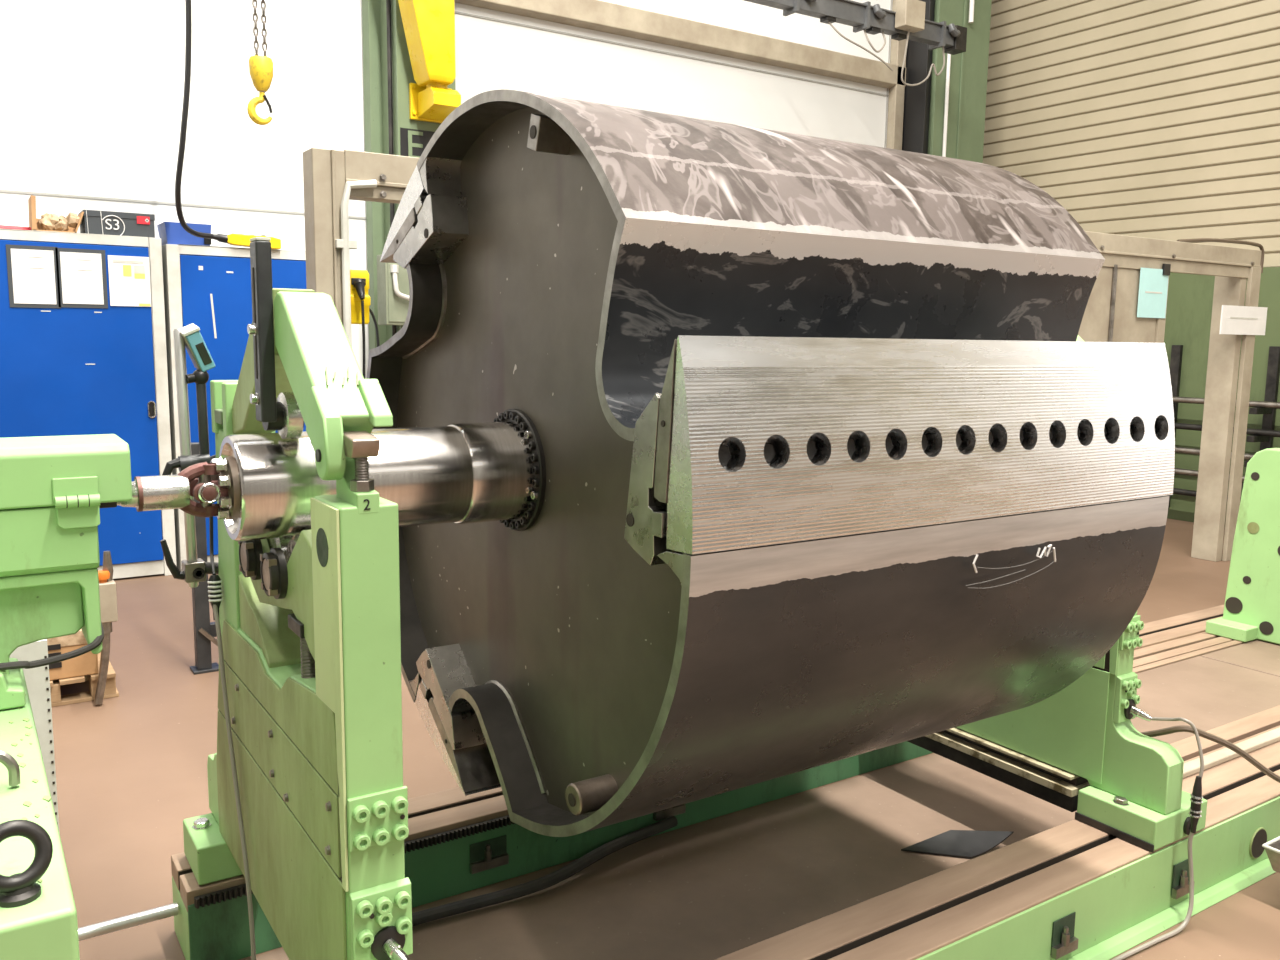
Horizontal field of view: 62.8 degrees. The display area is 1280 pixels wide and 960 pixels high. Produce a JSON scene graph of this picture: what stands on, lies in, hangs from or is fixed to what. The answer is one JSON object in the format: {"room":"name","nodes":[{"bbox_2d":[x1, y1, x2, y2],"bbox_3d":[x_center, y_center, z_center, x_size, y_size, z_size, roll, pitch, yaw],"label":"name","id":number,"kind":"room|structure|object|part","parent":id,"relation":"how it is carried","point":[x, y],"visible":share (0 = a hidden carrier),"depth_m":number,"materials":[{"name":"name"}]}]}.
{"room":"factory workshop","nodes":[
{"label":"factory workshop","id":0,"kind":"room"},
{"bbox_2d":[0,0,892,378],"bbox_3d":[-2.299,-3.604,6.983,14.200,8.200,0.150,-4,9,-33],"label":"wall","id":1,"kind":"structure","parent":0,"point":[92,91],"depth_m":6.94,"materials":[{"name":"white paint"}]},
{"bbox_2d":[0,0,891,218],"bbox_3d":[-2.340,-3.589,6.864,14.000,8.200,0.006,-4,9,-33],"label":"trim","id":2,"kind":"structure","parent":1,"relation":"attached to","point":[456,12],"depth_m":7.82,"materials":[{"name":"white metal"}]},
{"bbox_2d":[455,0,905,88],"bbox_3d":[0.508,-3.679,8.677,4.750,0.225,0.100,-4,9,-33],"label":"beam","id":3,"kind":"structure","parent":1,"relation":"attached to","point":[598,15],"depth_m":8.61,"materials":[{"name":"beige metal"}]},
{"bbox_2d":[886,0,906,149],"bbox_3d":[2.439,-3.938,9.915,0.120,8.200,0.100,-4,9,-33],"label":"trim","id":4,"kind":"structure","parent":1,"relation":"attached to","point":[896,93],"depth_m":9.92,"materials":[{"name":"beige paint"}]},
{"bbox_2d":[902,0,934,153],"bbox_3d":[2.593,-3.929,9.866,0.067,8.200,0.347,-4,9,-33],"label":"duct","id":5,"kind":"object","parent":1,"relation":"attached to","point":[918,56],"visible":0.12,"depth_m":9.83,"materials":[{"name":"black plastic"}]},
{"bbox_2d":[51,518,1279,959],"bbox_3d":[1.572,1.393,1.603,14.200,0.150,14.600,-4,9,-33],"label":"floor","id":6,"kind":"structure","parent":0,"point":[130,767],"depth_m":3.61,"materials":[{"name":"paint"}]},
{"bbox_2d":[9,639,59,833],"bbox_3d":[-1.691,0.768,2.869,0.175,0.660,0.120,-4,9,-33],"label":"perforated panel","id":7,"kind":"object","parent":6,"relation":"on","point":[37,679],"visible":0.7,"depth_m":2.87,"materials":[{"name":"metal"}]},
{"bbox_2d":[0,669,79,959],"bbox_3d":[-1.178,0.835,1.341,0.782,0.952,0.970,-4,9,-33],"label":"pedestal","id":8,"kind":"object","parent":6,"relation":"on","point":[45,928],"depth_m":1.21,"materials":[{"name":"green paint"}]},
{"bbox_3d":[-0.840,0.378,1.376,0.044,0.047,0.016,-3,8,-23],"label":"clamp handle","id":9,"kind":"part","parent":8,"relation":"part of","materials":[{"name":"silver metal"}]},
{"bbox_2d":[0,820,52,907],"bbox_3d":[-0.663,0.405,1.111,0.073,0.081,0.043,-4,9,-33],"label":"eyebolt","id":10,"kind":"object","parent":8,"relation":"on","point":[19,889],"visible":1,"depth_m":1.11,"materials":[{"name":"metal"}]},
{"bbox_2d":[0,434,131,709],"bbox_3d":[-1.286,0.163,1.577,0.943,0.414,0.220,-4,9,-33],"label":"headstock","id":11,"kind":"object","parent":8,"relation":"on","point":[53,489],"visible":0.98,"depth_m":1.72,"materials":[{"name":"green paint"}]},
{"bbox_3d":[-1.330,0.270,1.584,0.864,0.163,0.085,-4,9,-33],"label":"web plate","id":12,"kind":"part","parent":11,"relation":"part of","materials":[{"name":"green paint"}]},
{"bbox_2d":[0,622,103,669],"bbox_3d":[-1.138,0.279,1.685,0.493,0.050,0.183,-4,9,-33],"label":"cable","id":13,"kind":"object","parent":11,"relation":"attached to","point":[98,640],"visible":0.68,"depth_m":1.71,"materials":[{"name":"black rubber"}]},
{"bbox_3d":[-1.295,0.005,1.572,0.943,0.100,0.180,-4,9,-33],"label":"lid","id":14,"kind":"part","parent":11,"relation":"part of","materials":[{"name":"green paint"}]},
{"bbox_2d":[117,456,239,519],"bbox_3d":[-0.846,0.022,1.895,0.233,0.120,0.120,-4,9,-33],"label":"shaft","id":15,"kind":"object","parent":11,"relation":"attached to","point":[216,480],"visible":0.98,"depth_m":1.89,"materials":[{"name":"metal"}]},
{"bbox_2d":[198,483,220,503],"bbox_3d":[-0.775,0.024,1.886,0.038,0.038,0.008,-4,9,-33],"label":"cup","id":16,"kind":"object","parent":15,"relation":"on","point":[208,493],"depth_m":1.88,"materials":[{"name":"metal"}]},
{"bbox_2d":[50,652,118,706],"bbox_3d":[-2.560,0.820,4.446,0.550,0.108,0.690,-4,9,-33],"label":"pallet","id":17,"kind":"object","parent":6,"relation":"on","point":[111,691],"visible":0.3,"depth_m":4.27,"materials":[{"name":"brown wood"}]},
{"bbox_2d":[47,629,98,680],"bbox_3d":[-2.540,0.676,4.344,0.480,0.203,0.506,-4,9,-33],"label":"parcel","id":18,"kind":"object","parent":17,"relation":"on","point":[87,663],"visible":0.24,"depth_m":4.21,"materials":[{"name":"brown cardboard"}]},
{"bbox_2d":[0,229,176,578],"bbox_3d":[-3.705,-0.399,6.094,1.720,2.049,0.480,-4,9,-33],"label":"tall cabinet","id":19,"kind":"object","parent":6,"relation":"on","point":[64,371],"visible":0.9,"depth_m":6.15,"materials":[{"name":"metal"}]},
{"bbox_2d":[0,225,30,229],"bbox_3d":[-3.771,-1.403,5.770,0.744,0.032,0.059,-5,10,-37],"label":"rod","id":20,"kind":"object","parent":19,"relation":"on","point":[1,226],"visible":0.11,"depth_m":5.94,"materials":[{"name":"red metal"}]},
{"bbox_2d":[6,244,60,307],"bbox_3d":[-3.410,-1.143,5.897,0.252,0.344,0.008,-4,9,-33],"label":"notice","id":21,"kind":"object","parent":19,"relation":"attached to","point":[32,272],"visible":1,"depth_m":5.89,"materials":[{"name":"white paper"}]},
{"bbox_2d":[28,195,83,232],"bbox_3d":[-3.375,-1.522,6.061,0.265,0.198,0.260,-4,9,-33],"label":"carton","id":22,"kind":"object","parent":19,"relation":"on","point":[33,220],"visible":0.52,"depth_m":5.94,"materials":[{"name":"brown cardboard"}]},
{"bbox_2d":[37,212,81,230],"bbox_3d":[-3.358,-1.483,6.061,0.226,0.122,0.215,-4,9,-33],"label":"crumpled paper","id":23,"kind":"object","parent":22,"relation":"in","point":[54,222],"visible":0.87,"depth_m":5.99,"materials":[{"name":"beige paper"}]},
{"bbox_2d":[55,248,107,307],"bbox_3d":[-3.208,-1.159,6.028,0.254,0.334,0.008,-4,9,-33],"label":"notice","id":24,"kind":"object","parent":19,"relation":"attached to","point":[82,276],"visible":1,"depth_m":6.03,"materials":[{"name":"white paper"}]},
{"bbox_2d":[78,210,154,237],"bbox_3d":[-3.117,-1.512,6.249,0.378,0.143,0.282,-4,9,-33],"label":"shoe box","id":25,"kind":"object","parent":19,"relation":"on","point":[93,221],"visible":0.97,"depth_m":6.13,"materials":[{"name":"black cardboard"}]},
{"bbox_3d":[-3.118,-1.565,6.243,0.378,0.036,0.278,-4,9,-33],"label":"lid","id":26,"kind":"part","parent":25,"relation":"part of","materials":[{"name":"black cardboard"}]},
{"bbox_2d":[108,255,150,306],"bbox_3d":[-3.000,-1.168,6.164,0.219,0.290,0.008,-4,9,-33],"label":"notice","id":27,"kind":"object","parent":19,"relation":"attached to","point":[129,276],"visible":1,"depth_m":6.16,"materials":[{"name":"white paper"}]},
{"bbox_2d":[123,265,131,275],"bbox_3d":[-3.006,-1.228,6.147,0.044,0.064,0.002,-4,9,-33],"label":"print","id":28,"kind":"object","parent":27,"relation":"attached to","point":[127,269],"depth_m":6.15},
{"bbox_2d":[113,260,142,263],"bbox_3d":[-2.999,-1.278,6.144,0.160,0.015,0.002,-4,9,-33],"label":"print","id":29,"kind":"object","parent":27,"relation":"attached to","point":[114,261],"depth_m":6.14},
{"bbox_2d":[134,273,144,278],"bbox_3d":[-2.952,-1.203,6.187,0.057,0.029,0.002,-4,9,-33],"label":"print","id":30,"kind":"object","parent":27,"relation":"attached to","point":[136,275],"depth_m":6.18},
{"bbox_3d":[-2.940,-0.424,6.312,0.046,0.106,0.010,-4,9,-33],"label":"handle","id":31,"kind":"part","parent":19,"relation":"part of","materials":[{"name":"metal"}]},
{"bbox_2d":[94,551,117,704],"bbox_3d":[-2.150,0.595,4.201,0.101,0.618,0.070,-4,9,-33],"label":"control box","id":32,"kind":"object","parent":6,"relation":"on","point":[107,586],"visible":0.79,"depth_m":4.18,"materials":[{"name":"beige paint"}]},
{"bbox_2d":[190,442,218,674],"bbox_3d":[-1.672,0.325,4.792,0.745,1.020,0.110,-4,9,-33],"label":"post","id":33,"kind":"object","parent":6,"relation":"on","point":[204,630],"visible":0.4,"depth_m":4.63,"materials":[{"name":"grey metal"}]},
{"bbox_3d":[-1.945,0.844,4.693,0.115,0.012,0.100,-4,9,-33],"label":"foot plate","id":34,"kind":"part","parent":33,"relation":"part of","materials":[{"name":"grey paint"}]},
{"bbox_2d":[162,244,306,570],"bbox_3d":[-2.554,-0.468,6.830,0.965,2.018,0.503,-4,9,-33],"label":"tall cabinet","id":35,"kind":"object","parent":6,"relation":"on","point":[206,287],"visible":0.39,"depth_m":6.46,"materials":[{"name":"metal"}]},
{"bbox_2d":[157,222,210,245],"bbox_3d":[-2.812,-1.507,6.474,0.265,0.134,0.275,-4,9,-33],"label":"bin","id":36,"kind":"object","parent":35,"relation":"on","point":[169,232],"visible":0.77,"depth_m":6.37,"materials":[{"name":"blue plastic"}]},
{"bbox_2d":[214,233,280,249],"bbox_3d":[-2.441,-1.482,6.503,0.405,0.081,0.076,-4,9,-33],"label":"crane pendant control","id":37,"kind":"object","parent":35,"relation":"on","point":[243,240],"visible":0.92,"depth_m":6.46,"materials":[{"name":"yellow paint"}]},
{"bbox_2d":[362,0,455,349],"bbox_3d":[-1.576,-3.607,7.075,0.490,8.200,0.486,-4,9,-33],"label":"steel column","id":38,"kind":"structure","parent":6,"relation":"on","point":[389,128],"depth_m":7.11,"materials":[{"name":"green metal"}]},
{"bbox_2d":[377,254,408,324],"bbox_3d":[-1.558,-1.266,7.004,0.330,0.460,0.223,-4,9,-33],"label":"box","id":39,"kind":"object","parent":38,"relation":"attached to","point":[392,278],"visible":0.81,"depth_m":6.91,"materials":[{"name":"grey paint"}]},
{"bbox_3d":[-1.526,-1.258,6.954,0.300,0.420,0.008,-4,9,-33],"label":"door","id":40,"kind":"part","parent":39,"relation":"part of","materials":[{"name":"grey paint"}]},
{"bbox_3d":[-1.485,-2.229,7.048,0.260,0.240,0.004,-4,9,-33],"label":"letter plate","id":41,"kind":"part","parent":38,"relation":"part of","materials":[{"name":"black plastic"}]},
{"bbox_2d":[398,0,460,122],"bbox_3d":[-1.658,-3.262,5.569,0.571,2.080,2.992,2,8,10],"label":"crane","id":42,"kind":"object","parent":38,"relation":"attached to","point":[429,25],"visible":0.89,"depth_m":6.75,"materials":[{"name":"yellow paint"}]},
{"bbox_2d":[247,0,272,124],"bbox_3d":[-1.670,-2.767,4.532,0.340,2.382,0.240,-4,9,-33],"label":"hanging chain hoist","id":43,"kind":"object","parent":42,"relation":"hanging from","point":[260,67],"visible":1,"depth_m":4.64,"materials":[{"name":"metal"}]},
{"bbox_3d":[-1.687,-2.684,4.533,0.018,1.695,0.019,2,8,12],"label":"chain","id":44,"kind":"part","parent":43,"relation":"part of","materials":[{"name":"metal"}]},
{"bbox_3d":[-1.657,-2.687,4.553,0.018,1.695,0.019,2,8,12],"label":"chain","id":45,"kind":"part","parent":43,"relation":"part of","materials":[{"name":"metal"}]},
{"bbox_3d":[-1.403,-2.525,7.039,0.295,0.230,0.033,-4,9,-33],"label":"mounting plate","id":46,"kind":"part","parent":42,"relation":"part of","materials":[{"name":"yellow paint"}]},
{"bbox_2d":[744,0,966,54],"bbox_3d":[0.901,-3.685,7.898,4.560,0.200,0.199,-4,9,-33],"label":"rail","id":47,"kind":"object","parent":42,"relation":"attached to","point":[874,19],"visible":0.95,"depth_m":8.48,"materials":[{"name":"grey metal"}]},
{"bbox_2d":[828,22,892,70],"bbox_3d":[1.793,-3.517,8.469,0.712,0.313,0.065,-3,9,-28],"label":"cable","id":48,"kind":"object","parent":47,"relation":"hanging from","point":[832,26],"visible":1,"depth_m":8.44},
{"bbox_2d":[864,30,885,52],"bbox_3d":[1.921,-3.588,8.565,0.236,0.192,0.068,-4,9,-33],"label":"hanging cable","id":49,"kind":"object","parent":47,"relation":"hanging from","point":[869,42],"visible":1,"depth_m":8.54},
{"bbox_2d":[895,0,925,32],"bbox_3d":[2.225,-3.827,8.631,0.230,0.220,0.120,-4,9,-33],"label":"junction box","id":50,"kind":"object","parent":47,"relation":"attached to","point":[910,14],"visible":1,"depth_m":8.58,"materials":[{"name":"beige paint"}]},
{"bbox_2d":[901,29,944,85],"bbox_3d":[2.406,-3.532,8.871,0.564,0.426,0.066,-6,10,-39],"label":"cable","id":51,"kind":"object","parent":50,"relation":"hanging from","point":[932,64],"visible":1,"depth_m":8.86,"materials":[{"name":"beige rubber"}]},
{"bbox_2d":[171,605,1279,959],"bbox_3d":[1.756,0.916,3.745,6.300,0.224,1.339,-4,9,-33],"label":"bed","id":52,"kind":"object","parent":6,"relation":"on","point":[824,873],"visible":0.59,"depth_m":2.86,"materials":[{"name":"green paint"}]},
{"bbox_2d":[78,902,177,940],"bbox_3d":[-1.383,1.061,2.379,0.620,0.029,0.029,-4,9,-33],"label":"rod","id":53,"kind":"object","parent":52,"relation":"attached to","point":[113,925],"visible":0.51,"depth_m":2.48,"materials":[{"name":"metal"}]},
{"bbox_3d":[1.483,0.882,4.241,6.215,0.150,0.210,-4,9,-33],"label":"rail","id":54,"kind":"part","parent":52,"relation":"part of","materials":[{"name":"metal"}]},
{"bbox_2d":[183,237,412,959],"bbox_3d":[-0.650,0.282,2.072,0.314,1.455,1.324,-4,9,-33],"label":"pedestal","id":55,"kind":"object","parent":52,"relation":"on","point":[309,620],"visible":0.96,"depth_m":1.75,"materials":[{"name":"green paint"}]},
{"bbox_2d":[160,323,218,587],"bbox_3d":[-0.998,-0.050,2.338,0.149,0.593,0.079,-4,9,-33],"label":"stand","id":56,"kind":"object","parent":55,"relation":"attached to","point":[194,571],"visible":0.91,"depth_m":2.33,"materials":[{"name":"metal"}]},
{"bbox_3d":[-1.032,-0.021,2.309,0.022,0.054,0.042,8,10,41],"label":"clamp lever","id":57,"kind":"part","parent":56,"relation":"part of","materials":[{"name":"black plastic"}]},
{"bbox_3d":[-1.047,0.179,2.346,0.048,0.097,0.022,-4,9,-33],"label":"clamp lever","id":58,"kind":"part","parent":56,"relation":"part of","materials":[{"name":"black plastic"}]},
{"bbox_3d":[-1.014,-0.044,2.342,0.030,0.580,0.023,-4,9,-33],"label":"rod","id":59,"kind":"part","parent":56,"relation":"part of","materials":[{"name":"metal"}]},
{"bbox_3d":[-0.991,-0.329,2.301,0.040,0.029,0.048,-4,9,-33],"label":"sensor lid","id":60,"kind":"part","parent":56,"relation":"part of","materials":[{"name":"white plastic"}]},
{"bbox_3d":[-0.995,-0.224,2.319,0.019,0.022,0.019,7,10,38],"label":"joint knob","id":61,"kind":"part","parent":56,"relation":"part of","materials":[{"name":"black plastic"}]},
{"bbox_3d":[-0.981,-0.119,2.353,0.022,0.195,0.020,-4,9,-33],"label":"post","id":62,"kind":"part","parent":56,"relation":"part of","materials":[{"name":"grey metal"}]},
{"bbox_3d":[-0.962,0.201,2.382,0.054,0.029,0.027,1,8,1],"label":"holder arm","id":63,"kind":"part","parent":56,"relation":"part of","materials":[{"name":"metal"}]},
{"bbox_2d":[209,516,215,574],"bbox_3d":[-0.959,0.091,2.347,0.012,0.239,0.081,-3,9,-27],"label":"lead","id":64,"kind":"object","parent":56,"relation":"attached to","point":[210,517],"visible":0.53,"depth_m":2.37,"materials":[{"name":"black plastic"}]},
{"bbox_2d":[207,575,255,959],"bbox_3d":[-0.880,0.694,2.282,0.031,0.946,0.287,-4,9,-33],"label":"cable","id":65,"kind":"object","parent":55,"relation":"attached to","point":[215,595],"visible":1,"depth_m":2.27,"materials":[{"name":"black plastic"}]},
{"bbox_3d":[-0.732,-0.222,2.066,0.080,0.294,0.397,-4,9,-33],"label":"hold down arm","id":66,"kind":"part","parent":55,"relation":"part of","materials":[{"name":"green paint"}]},
{"bbox_3d":[-0.690,0.425,2.076,0.094,1.001,1.308,-4,9,-33],"label":"frame","id":67,"kind":"part","parent":55,"relation":"part of","materials":[{"name":"green paint"}]},
{"bbox_3d":[-0.522,-0.193,1.732,0.089,0.239,0.282,-4,9,-33],"label":"hold down arm","id":68,"kind":"part","parent":55,"relation":"part of","materials":[{"name":"green paint"}]},
{"bbox_2d":[412,816,677,925],"bbox_3d":[-0.336,1.085,2.822,1.134,0.053,0.099,-5,10,-35],"label":"hose","id":69,"kind":"object","parent":52,"relation":"on","point":[450,909],"visible":0.78,"depth_m":2.82,"materials":[{"name":"black rubber"}]},
{"bbox_3d":[0.220,1.135,2.788,2.660,0.005,0.826,-4,9,-33],"label":"pit plate","id":70,"kind":"part","parent":52,"relation":"part of","materials":[{"name":"brown metal"}]},
{"bbox_2d":[901,830,1013,857],"bbox_3d":[0.943,1.069,3.117,0.327,0.049,0.120,2,8,12],"label":"rubber mat","id":71,"kind":"object","parent":52,"relation":"on","point":[957,843],"visible":1,"depth_m":3.11,"materials":[{"name":"black rubber"}]},
{"bbox_2d":[907,727,1090,811],"bbox_3d":[1.032,0.829,3.288,0.120,0.101,0.808,-4,9,-33],"label":"cross beam","id":72,"kind":"structure","parent":52,"relation":"on","point":[1059,787],"depth_m":3.11,"materials":[{"name":"metal"}]},
{"bbox_2d":[956,335,1206,852],"bbox_3d":[1.077,0.152,3.206,0.251,1.455,1.324,-4,9,-33],"label":"pedestal","id":73,"kind":"object","parent":52,"relation":"on","point":[1135,795],"visible":0.25,"depth_m":2.83,"materials":[{"name":"green paint"}]},
{"bbox_2d":[219,89,1174,836],"bbox_3d":[0.211,-0.061,2.575,2.320,1.535,1.531,-4,9,-33],"label":"rotor","id":74,"kind":"object","parent":73,"relation":"on","point":[715,458],"visible":0.99,"depth_m":2.02,"materials":[{"name":"metal"}]},
{"bbox_3d":[-0.047,-0.620,2.907,1.303,0.050,0.256,-4,-21,-33],"label":"backing plate","id":75,"kind":"part","parent":74,"relation":"part of","materials":[{"name":"metal"}]},
{"bbox_3d":[0.015,-0.601,2.812,1.304,0.097,0.279,-4,-21,-33],"label":"knife seat","id":76,"kind":"part","parent":74,"relation":"part of","materials":[{"name":"metal"}]},
{"bbox_3d":[0.059,0.474,2.868,1.304,0.097,0.279,-4,39,-33],"label":"knife seat","id":77,"kind":"part","parent":74,"relation":"part of","materials":[{"name":"metal"}]},
{"bbox_3d":[0.087,0.582,2.838,1.303,0.050,0.256,-4,39,-33],"label":"backing plate","id":78,"kind":"part","parent":74,"relation":"part of","materials":[{"name":"metal"}]},
{"bbox_3d":[-0.257,-0.045,2.275,0.020,1.477,1.498,-4,9,-33],"label":"plate","id":79,"kind":"part","parent":74,"relation":"part of","materials":[{"name":"grey metal"}]},
{"bbox_3d":[0.546,-0.044,2.059,1.304,0.279,0.097,-4,9,-33],"label":"knife seat","id":80,"kind":"part","parent":74,"relation":"part of","materials":[{"name":"metal"}]},
{"bbox_3d":[0.583,-0.132,1.994,1.303,0.256,0.050,-4,9,-33],"label":"backing plate","id":81,"kind":"part","parent":74,"relation":"part of","materials":[{"name":"metal"}]},
{"bbox_3d":[1.044,0.295,3.215,0.075,1.001,1.308,-4,9,-33],"label":"frame","id":82,"kind":"part","parent":73,"relation":"part of","materials":[{"name":"green paint"}]},
{"bbox_3d":[1.212,-0.324,2.872,0.071,0.239,0.282,-4,9,-33],"label":"hold down arm","id":83,"kind":"part","parent":73,"relation":"part of","materials":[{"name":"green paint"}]},
{"bbox_3d":[2.870,0.844,4.488,3.620,0.198,0.490,-4,9,-33],"label":"plate","id":84,"kind":"part","parent":52,"relation":"part of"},
{"bbox_2d":[1205,448,1279,644],"bbox_3d":[2.902,0.314,4.433,0.240,0.857,0.830,-4,9,-33],"label":"stand","id":85,"kind":"object","parent":52,"relation":"on","point":[1251,611],"visible":1,"depth_m":4.64,"materials":[{"name":"green paint"}]},
{"bbox_2d":[303,148,1261,561],"bbox_3d":[1.485,-0.309,5.604,6.420,2.145,0.229,-4,9,-33],"label":"frame","id":86,"kind":"object","parent":6,"relation":"on","point":[332,178],"visible":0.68,"depth_m":6.46,"materials":[{"name":"beige paint"}]},
{"bbox_3d":[-1.136,-0.107,3.864,0.115,2.140,0.130,-4,9,-33],"label":"post","id":87,"kind":"part","parent":86,"relation":"part of","materials":[{"name":"beige metal"}]},
{"bbox_2d":[350,270,370,323],"bbox_3d":[-1.032,-0.668,3.830,0.088,0.195,0.120,-4,9,-33],"label":"box","id":88,"kind":"object","parent":86,"relation":"attached to","point":[359,279],"visible":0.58,"depth_m":3.82,"materials":[{"name":"yellow paint"}]},
{"bbox_2d":[361,300,364,378],"bbox_3d":[-1.018,0.142,3.903,0.015,1.600,0.026,-4,9,-33],"label":"cable","id":89,"kind":"object","parent":88,"relation":"hanging from","point":[362,301],"visible":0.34,"depth_m":3.80,"materials":[{"name":"black plastic"}]},
{"bbox_2d":[369,308,379,346],"bbox_3d":[-1.001,0.140,3.983,0.049,1.583,0.010,-4,9,-33],"label":"cable","id":90,"kind":"object","parent":88,"relation":"hanging from","point":[370,310],"visible":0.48,"depth_m":3.89,"materials":[{"name":"black plastic"}]},
{"bbox_3d":[2.831,-0.336,6.398,0.026,1.920,0.026,-1,8,-11],"label":"panel rod","id":91,"kind":"part","parent":86,"relation":"part of","materials":[{"name":"metal"}]},
{"bbox_3d":[2.904,-0.337,6.469,0.940,1.905,0.048,-4,9,-33],"label":"sheet panel","id":92,"kind":"part","parent":86,"relation":"part of","materials":[{"name":"beige paint"}]},
{"bbox_2d":[1137,264,1170,317],"bbox_3d":[3.184,-1.174,6.493,0.300,0.335,0.016,-4,9,-33],"label":"notice","id":93,"kind":"object","parent":86,"relation":"attached to","point":[1153,284],"visible":1,"depth_m":6.50,"materials":[{"name":"paper"}]},
{"bbox_3d":[4.025,-0.446,7.292,0.075,2.030,0.180,-4,9,-33],"label":"post","id":94,"kind":"part","parent":86,"relation":"part of","materials":[{"name":"beige metal"}]},
{"bbox_2d":[1177,238,1263,272],"bbox_3d":[3.870,-1.501,6.966,1.045,0.204,0.030,-4,9,-32],"label":"cable","id":95,"kind":"object","parent":86,"relation":"on","point":[1260,246],"visible":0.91,"depth_m":6.98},
{"bbox_3d":[4.164,-0.439,7.258,0.120,2.030,0.030,-4,9,-33],"label":"post","id":96,"kind":"part","parent":86,"relation":"part of","materials":[{"name":"beige metal"}]},
{"bbox_2d":[1219,305,1267,334],"bbox_3d":[4.081,-1.078,7.083,0.570,0.190,0.012,-4,9,-33],"label":"notice","id":97,"kind":"object","parent":86,"relation":"attached to","point":[1236,320],"visible":1,"depth_m":7.07,"materials":[{"name":"white paper"}]},
{"bbox_2d":[1230,317,1257,319],"bbox_3d":[4.075,-1.091,7.071,0.350,0.010,0.002,-4,9,-33],"label":"print","id":98,"kind":"object","parent":97,"relation":"attached to","point":[1231,318],"depth_m":7.07},
{"bbox_2d":[928,0,991,162],"bbox_3d":[2.957,-3.947,10.037,0.720,8.200,0.460,-4,9,-33],"label":"steel column","id":99,"kind":"structure","parent":6,"relation":"on","point":[958,94],"depth_m":9.92,"materials":[{"name":"green metal"}]},
{"bbox_2d":[1112,717,1203,959],"bbox_3d":[1.149,0.901,2.595,0.635,0.542,0.168,-4,9,-33],"label":"cable","id":100,"kind":"object","parent":6,"relation":"on","point":[1196,798],"visible":1,"depth_m":2.69,"materials":[{"name":"plastic"}]},
{"bbox_2d":[1141,725,1279,782],"bbox_3d":[1.905,0.864,3.060,1.184,0.492,0.213,-2,8,-20],"label":"power cable","id":101,"kind":"object","parent":6,"relation":"on","point":[1181,728],"visible":0.8,"depth_m":2.82,"materials":[{"name":"grey rubber"}]},
{"bbox_2d":[1164,267,1279,521],"bbox_3d":[4.937,-0.624,8.364,0.440,2.120,2.600,-4,9,-33],"label":"wall panel","id":102,"kind":"object","parent":6,"relation":"on","point":[1190,296],"visible":0.24,"depth_m":8.83,"materials":[{"name":"green paint"}]},
{"bbox_2d":[1173,488,1240,500],"bbox_3d":[4.612,0.113,8.727,0.050,0.050,1.140,-4,9,-33],"label":"bar","id":103,"kind":"object","parent":102,"relation":"on","point":[1178,491],"visible":0.14,"depth_m":8.77,"materials":[{"name":"black metal"}]},
{"bbox_2d":[1174,468,1244,481],"bbox_3d":[4.623,-0.053,8.692,0.050,0.050,1.170,-4,9,-33],"label":"bar","id":104,"kind":"object","parent":102,"relation":"on","point":[1179,471],"visible":0.08,"depth_m":8.74,"materials":[{"name":"silver metal"}]},
{"bbox_2d":[1175,447,1254,459],"bbox_3d":[4.634,-0.230,8.655,0.050,0.050,1.200,-4,9,-33],"label":"bar","id":105,"kind":"object","parent":102,"relation":"on","point":[1184,450],"visible":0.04,"depth_m":8.70,"materials":[{"name":"silver metal"}]},
{"bbox_2d":[1172,396,1279,408],"bbox_3d":[4.656,-0.642,8.574,0.050,0.050,1.260,-4,9,-33],"label":"bar","id":106,"kind":"object","parent":102,"relation":"on","point":[1259,404],"visible":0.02,"depth_m":8.29,"materials":[{"name":"silver metal"}]},
{"bbox_2d":[1174,423,1279,436],"bbox_3d":[4.645,-0.426,8.616,0.050,0.050,1.230,-4,9,-33],"label":"bar","id":107,"kind":"object","parent":102,"relation":"on","point":[1259,432],"visible":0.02,"depth_m":8.30,"materials":[{"name":"grey metal"}]},
{"bbox_2d":[1262,836,1279,872],"bbox_3d":[1.924,1.071,2.816,0.396,0.172,0.308,-4,9,-33],"label":"steel tray","id":108,"kind":"object","parent":6,"relation":"on","point":[1272,848],"visible":1,"depth_m":2.82,"materials":[{"name":"silver metal"}]},
{"bbox_2d":[983,0,1279,267],"bbox_3d":[7.508,-3.187,4.741,0.180,8.244,14.400,-4,9,-33],"label":"wall","id":109,"kind":"structure","parent":0,"point":[1228,216],"depth_m":9.25,"materials":[{"name":"beige metal"}]},
{"bbox_2d":[984,0,1279,252],"bbox_3d":[4.703,-3.726,8.846,0.016,8.130,4.400,-4,9,-33],"label":"trim","id":110,"kind":"structure","parent":109,"relation":"attached to","point":[998,0],"depth_m":9.29,"materials":[{"name":"beige metal"}]},
{"bbox_3d":[1.685,-6.880,0.479,14.200,0.150,14.600,-4,9,-33],"label":"ceiling","id":111,"kind":"structure","parent":0,"visible":0},
{"bbox_2d":[175,0,213,238],"bbox_3d":[-2.601,-4.413,5.814,0.158,5.991,0.365,-1,8,-11],"label":"cable","id":112,"kind":"object","parent":111,"relation":"hanging from","point":[188,8],"visible":1,"depth_m":5.97,"materials":[{"name":"black plastic"}]}
]}

